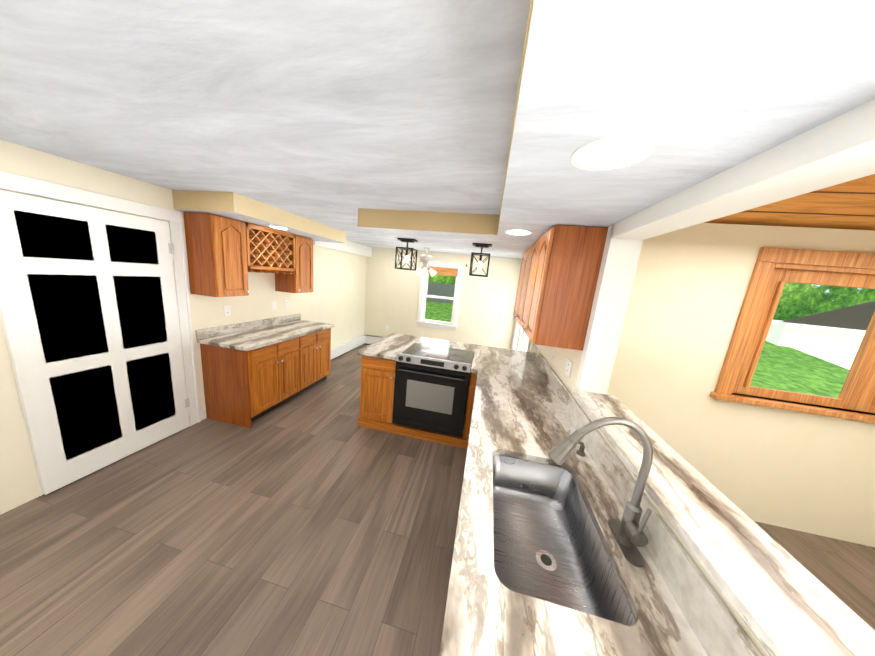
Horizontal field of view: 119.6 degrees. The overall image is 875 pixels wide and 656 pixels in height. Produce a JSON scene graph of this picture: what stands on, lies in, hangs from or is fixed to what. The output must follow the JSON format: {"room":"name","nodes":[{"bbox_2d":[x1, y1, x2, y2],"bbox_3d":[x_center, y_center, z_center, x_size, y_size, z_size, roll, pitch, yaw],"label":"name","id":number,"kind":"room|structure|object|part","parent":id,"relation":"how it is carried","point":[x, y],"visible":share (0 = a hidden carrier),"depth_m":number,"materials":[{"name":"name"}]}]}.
{"room":"kitchen","nodes":[
{"label":"kitchen","id":0,"kind":"room"},
{"bbox_2d":[0,139,366,514],"bbox_3d":[-2.539,-0.154,2.704,0.150,2.320,7.500,7,11,10],"label":"wall","id":1,"kind":"structure","parent":0,"point":[336,296],"depth_m":2.29,"materials":[{"name":"beige paint"}]},
{"bbox_2d":[0,190,189,494],"bbox_3d":[-2.591,0.113,2.039,0.047,2.018,0.905,7,11,10],"label":"door","id":2,"kind":"structure","parent":1,"relation":"in","point":[89,316],"depth_m":1.89,"materials":[{"name":"white wood"}]},
{"bbox_3d":[-2.485,0.023,2.452,0.011,1.620,0.035,7,11,10],"label":"door hinge","id":3,"kind":"part","parent":2,"relation":"part of","materials":[{"name":"white wood"}]},
{"bbox_2d":[0,171,206,425],"bbox_3d":[-2.592,0.059,2.061,0.029,2.140,1.184,7,11,10],"label":"door frame","id":4,"kind":"structure","parent":1,"relation":"attached to","point":[22,184],"depth_m":2.31,"materials":[{"name":"white wood"}]},
{"bbox_2d":[183,212,254,296],"bbox_3d":[-2.234,-0.728,2.617,0.327,0.772,0.372,7,11,10],"label":"upper cabinet","id":5,"kind":"object","parent":1,"relation":"attached to","point":[225,255],"depth_m":2.48,"materials":[{"name":"brown wood"}]},
{"bbox_2d":[224,305,230,315],"bbox_3d":[-2.412,-0.199,2.919,0.008,0.116,0.072,7,11,10],"label":"electrical outlet","id":6,"kind":"object","parent":1,"relation":"attached to","point":[227,311],"visible":1,"depth_m":2.92,"materials":[{"name":"white plastic"}]},
{"bbox_2d":[196,314,299,337],"bbox_3d":[-2.343,-0.057,3.349,0.020,0.099,1.490,7,11,10],"label":"backsplash","id":7,"kind":"structure","parent":1,"relation":"attached to","point":[211,332],"depth_m":3.13,"materials":[{"name":"grey stone"}]},
{"bbox_2d":[251,228,282,267],"bbox_3d":[-2.144,-0.930,2.961,0.327,0.400,0.456,7,11,10],"label":"wine rack","id":8,"kind":"object","parent":1,"relation":"attached to","point":[266,247],"depth_m":3.00,"materials":[{"name":"brown wood"}]},
{"bbox_2d":[272,301,276,309],"bbox_3d":[-2.280,-0.318,3.554,0.009,0.116,0.072,7,11,10],"label":"electrical outlet","id":9,"kind":"object","parent":1,"relation":"attached to","point":[274,305],"visible":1,"depth_m":3.55,"materials":[{"name":"white plastic"}]},
{"bbox_2d":[285,300,288,307],"bbox_3d":[-2.234,-0.358,3.776,0.008,0.116,0.072,7,11,10],"label":"electrical outlet","id":10,"kind":"object","parent":1,"relation":"attached to","point":[286,303],"visible":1,"depth_m":3.77,"materials":[{"name":"white plastic"}]},
{"bbox_2d":[271,232,312,292],"bbox_3d":[-2.031,-0.901,3.603,0.327,0.772,0.390,7,11,10],"label":"upper cabinet","id":11,"kind":"object","parent":1,"relation":"attached to","point":[301,280],"depth_m":3.51,"materials":[{"name":"brown wood"}]},
{"bbox_2d":[0,0,874,258],"bbox_3d":[0.756,-1.824,1.690,6.620,1.937,7.682,7,11,10],"label":"ceiling","id":12,"kind":"structure","parent":0,"point":[336,114],"depth_m":0.91,"materials":[{"name":"paint"}]},
{"bbox_2d":[313,240,371,256],"bbox_3d":[-1.794,-1.603,4.990,0.120,0.220,2.000,7,11,10],"label":"soffit beam","id":13,"kind":"structure","parent":12,"relation":"attached to","point":[351,247],"depth_m":4.99,"materials":[{"name":"white paint"}]},
{"bbox_2d":[393,247,462,276],"bbox_3d":[-0.184,-1.240,4.760,1.295,0.544,1.280,7,11,10],"label":"ceiling fan","id":14,"kind":"object","parent":12,"relation":"hanging from","point":[426,259],"visible":0.94,"depth_m":4.68,"materials":[{"name":"white"}]},
{"bbox_2d":[172,0,874,253],"bbox_3d":[-0.824,-0.803,1.201,3.570,0.162,5.200,7,11,10],"label":"soffit beam","id":15,"kind":"structure","parent":12,"relation":"attached to","point":[697,91],"depth_m":0.52,"materials":[{"name":"paint"}]},
{"bbox_2d":[269,225,288,229],"bbox_3d":[-1.799,-1.138,2.887,0.206,0.006,0.206,7,11,10],"label":"recessed light","id":16,"kind":"object","parent":15,"relation":"attached to","point":[279,227],"visible":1,"depth_m":2.86,"materials":[{"name":"white plastic"}]},
{"bbox_2d":[395,238,417,270],"bbox_3d":[-0.349,-0.831,2.880,0.200,0.334,0.194,7,11,10],"label":"pendant lantern","id":17,"kind":"object","parent":15,"relation":"hanging from","point":[406,257],"visible":1,"depth_m":2.83,"materials":[{"name":"black metal"}]},
{"bbox_2d":[469,243,491,276],"bbox_3d":[0.461,-0.726,2.732,0.200,0.334,0.194,7,11,10],"label":"pendant lantern","id":18,"kind":"object","parent":15,"relation":"hanging from","point":[481,254],"visible":1,"depth_m":2.67,"materials":[{"name":"black metal"}]},
{"bbox_2d":[504,229,532,234],"bbox_3d":[0.612,-0.724,1.925,0.206,0.006,0.206,7,11,10],"label":"recessed light","id":19,"kind":"object","parent":15,"relation":"attached to","point":[518,232],"visible":0.94,"depth_m":1.90,"materials":[{"name":"white plastic"}]},
{"bbox_2d":[571,134,655,170],"bbox_3d":[0.503,-0.503,0.742,0.206,0.006,0.206,7,11,10],"label":"recessed light","id":20,"kind":"object","parent":15,"relation":"attached to","point":[612,152],"visible":1,"depth_m":0.72,"materials":[{"name":"white plastic"}]},
{"bbox_2d":[0,344,874,655],"bbox_3d":[0.449,1.411,2.364,6.600,0.060,7.600,7,11,10],"label":"floor","id":21,"kind":"structure","parent":0,"point":[316,520],"depth_m":1.62,"materials":[{"name":"wood"}]},
{"bbox_2d":[197,338,299,427],"bbox_3d":[-2.180,0.553,3.058,0.596,0.870,0.725,7,11,10],"label":"base cabinet","id":22,"kind":"object","parent":21,"relation":"on","point":[252,371],"depth_m":2.76,"materials":[{"name":"brown wood"}]},
{"bbox_2d":[196,318,331,349],"bbox_3d":[-2.056,0.049,3.309,0.621,0.038,1.490,7,11,10],"label":"countertop","id":23,"kind":"structure","parent":22,"relation":"on","point":[263,335],"depth_m":2.99,"materials":[{"name":"grey stone"}]},
{"bbox_2d":[300,330,330,393],"bbox_3d":[-2.038,0.432,3.748,0.596,0.870,0.705,7,11,10],"label":"base cabinet","id":24,"kind":"object","parent":21,"relation":"on","point":[315,349],"depth_m":3.65,"materials":[{"name":"brown wood"}]},
{"bbox_2d":[331,335,383,358],"bbox_3d":[-1.709,0.493,5.288,0.709,0.225,2.099,7,11,10],"label":"baseboard heater","id":25,"kind":"object","parent":21,"relation":"on","point":[341,349],"visible":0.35,"depth_m":5.71,"materials":[{"name":"white metal"}]},
{"bbox_2d":[358,355,397,432],"bbox_3d":[-0.581,0.658,3.293,0.417,0.870,0.960,7,11,10],"label":"base cabinet","id":26,"kind":"object","parent":21,"relation":"on","point":[377,391],"depth_m":2.83,"materials":[{"name":"brown wood"}]},
{"bbox_2d":[392,343,473,436],"bbox_3d":[-0.026,0.660,2.958,0.778,0.805,0.719,7,11,10],"label":"range oven","id":27,"kind":"object","parent":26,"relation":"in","point":[431,387],"visible":0.98,"depth_m":2.67,"materials":[{"name":"black metal"}]},
{"bbox_2d":[465,372,473,418],"bbox_3d":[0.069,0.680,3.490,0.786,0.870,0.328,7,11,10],"label":"base cabinet","id":28,"kind":"object","parent":21,"relation":"on","point":[471,383],"depth_m":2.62,"materials":[{"name":"brown wood"}]},
{"bbox_3d":[0.390,1.172,1.121,0.667,0.870,3.058,7,11,10],"label":"base cabinet","id":29,"kind":"object","parent":21,"relation":"on","visible":0},
{"bbox_2d":[358,337,413,359],"bbox_3d":[-0.590,0.243,3.022,0.441,0.038,0.625,7,11,10],"label":"countertop","id":30,"kind":"structure","parent":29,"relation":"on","point":[385,348],"depth_m":2.93,"materials":[{"name":"grey stone"}]},
{"bbox_2d":[386,333,473,350],"bbox_3d":[-0.072,0.209,3.446,1.290,0.038,0.410,7,11,10],"label":"countertop","id":31,"kind":"structure","parent":29,"relation":"on","point":[393,337],"depth_m":3.45,"materials":[{"name":"grey stone"}]},
{"bbox_2d":[439,343,762,655],"bbox_3d":[0.498,0.574,1.497,0.742,0.173,4.070,7,11,10],"label":"countertop","id":32,"kind":"structure","parent":29,"relation":"on","point":[526,406],"depth_m":0.79,"materials":[{"name":"grey stone"}]},
{"bbox_2d":[493,455,634,624],"bbox_3d":[0.407,0.850,1.036,0.430,0.206,0.680,7,11,10],"label":"sink basin","id":33,"kind":"object","parent":32,"relation":"in","point":[548,546],"visible":0.6,"depth_m":1.09,"materials":[{"name":"silver metal"}]},
{"bbox_2d":[576,442,584,456],"bbox_3d":[0.760,0.637,1.356,0.063,0.073,0.044,7,11,10],"label":"soap dispenser","id":34,"kind":"object","parent":32,"relation":"on","point":[580,452],"visible":0.94,"depth_m":1.35,"materials":[{"name":"silver metal"}]},
{"bbox_2d":[548,417,652,567],"bbox_3d":[0.549,0.512,0.880,0.330,0.459,0.170,7,11,10],"label":"tap","id":35,"kind":"object","parent":32,"relation":"on","point":[628,533],"visible":1,"depth_m":0.85,"materials":[{"name":"silver metal"}]},
{"bbox_2d":[364,248,521,348],"bbox_3d":[0.080,-0.531,5.906,3.720,2.320,0.150,7,11,10],"label":"wall","id":36,"kind":"structure","parent":0,"point":[486,311],"depth_m":5.79,"materials":[{"name":"beige paint"}]},
{"bbox_2d":[416,262,462,329],"bbox_3d":[0.050,-0.740,5.849,0.980,1.485,0.200,7,11,10],"label":"window","id":37,"kind":"structure","parent":36,"relation":"in","point":[423,295],"depth_m":5.84,"materials":[{"name":"white wood"}]},
{"bbox_2d":[427,266,457,276],"bbox_3d":[0.095,-1.275,5.717,0.760,0.169,0.037,7,11,10],"label":"blind","id":38,"kind":"object","parent":37,"relation":"attached to","point":[446,271],"visible":0.67,"depth_m":5.68,"materials":[{"name":"orange fabric"}]},
{"bbox_2d":[513,330,768,655],"bbox_3d":[1.091,0.317,2.039,0.150,2.320,7.200,7,11,10],"label":"wall","id":39,"kind":"structure","parent":0,"point":[557,363],"depth_m":1.56,"materials":[{"name":"beige paint"}]},
{"bbox_2d":[511,321,530,351],"bbox_3d":[1.579,-0.024,4.526,0.172,2.130,1.970,7,11,10],"label":"window","id":40,"kind":"structure","parent":39,"relation":"in","point":[517,338],"depth_m":5.41,"materials":[{"name":"white"}]},
{"bbox_2d":[513,248,528,320],"bbox_3d":[1.060,-0.433,2.694,0.327,0.772,0.815,7,11,10],"label":"upper cabinet","id":41,"kind":"object","parent":39,"relation":"attached to","point":[525,256],"depth_m":2.81,"materials":[{"name":"brown wood"}]},
{"bbox_2d":[551,347,555,358],"bbox_3d":[1.082,0.220,2.376,0.009,0.116,0.072,7,11,10],"label":"electrical outlet","id":42,"kind":"object","parent":39,"relation":"attached to","point":[553,352],"visible":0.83,"depth_m":2.36,"materials":[{"name":"white plastic"}]},
{"bbox_2d":[517,225,607,350],"bbox_3d":[0.922,-0.316,2.028,0.327,0.772,0.817,7,11,10],"label":"upper cabinet","id":43,"kind":"object","parent":39,"relation":"attached to","point":[558,275],"depth_m":1.65,"materials":[{"name":"brown wood"}]},
{"bbox_2d":[565,358,572,377],"bbox_3d":[0.989,0.300,1.923,0.008,0.116,0.115,7,11,10],"label":"electrical outlet","id":44,"kind":"object","parent":39,"relation":"attached to","point":[568,367],"visible":1,"depth_m":1.91,"materials":[{"name":"white plastic"}]},
{"bbox_2d":[573,390,874,655],"bbox_3d":[0.739,0.657,0.349,0.245,0.033,2.677,7,11,10],"label":"bar countertop","id":45,"kind":"structure","parent":39,"relation":"on","point":[781,600],"depth_m":0.64,"materials":[{"name":"white stone"}]},
{"bbox_2d":[576,99,874,394],"bbox_3d":[0.787,0.149,0.286,0.166,1.060,2.750,7,11,10],"label":"trim","id":46,"kind":"structure","parent":39,"relation":"attached to","point":[840,149],"depth_m":0.81,"materials":[{"name":"white"}]},
{"bbox_2d":[607,223,874,546],"bbox_3d":[2.524,0.443,2.036,2.680,2.340,0.120,7,11,10],"label":"wall","id":47,"kind":"structure","parent":0,"point":[805,472],"depth_m":2.02,"materials":[{"name":"beige paint"}]},
{"bbox_2d":[710,247,874,422],"bbox_3d":[2.924,0.065,1.856,1.360,1.160,0.180,7,11,10],"label":"window","id":48,"kind":"structure","parent":47,"relation":"in","point":[771,276],"depth_m":1.89,"materials":[{"name":"brown wood"}]},
{"label":"outside","id":49,"kind":"structure","parent":0,"visible":0},
{"bbox_2d":[424,301,848,397],"bbox_3d":[1.297,0.073,9.959,24.000,1.411,6.254,7,11,10],"label":"lawn","id":50,"kind":"structure","parent":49,"point":[784,368],"depth_m":7.86,"materials":[{"name":"green plant"}]},
{"bbox_2d":[426,282,454,303],"bbox_3d":[-1.656,-1.834,13.230,12.585,1.360,0.040,7,11,10],"label":"fence","id":51,"kind":"object","parent":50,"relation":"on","point":[443,289],"visible":0.04,"depth_m":12.84,"materials":[{"name":"grey wood"}]},
{"bbox_2d":[428,274,874,320],"bbox_3d":[10.995,-6.928,15.977,75.000,15.000,0.100,7,11,10],"label":"trees","id":52,"kind":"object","parent":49,"point":[797,300],"depth_m":14.67,"materials":[{"name":"green plant"}]},
{"bbox_3d":[6.094,1.324,9.059,70.000,0.400,60.000,7,11,10],"label":"lawn","id":53,"kind":"structure","parent":49,"visible":0},
{"bbox_2d":[765,301,874,369],"bbox_3d":[18.277,-1.241,11.228,9.650,6.030,6.100,7,11,10],"label":"house","id":54,"kind":"structure","parent":53,"relation":"on","point":[836,336],"depth_m":9.39,"materials":[{"name":"white"}]}
]}

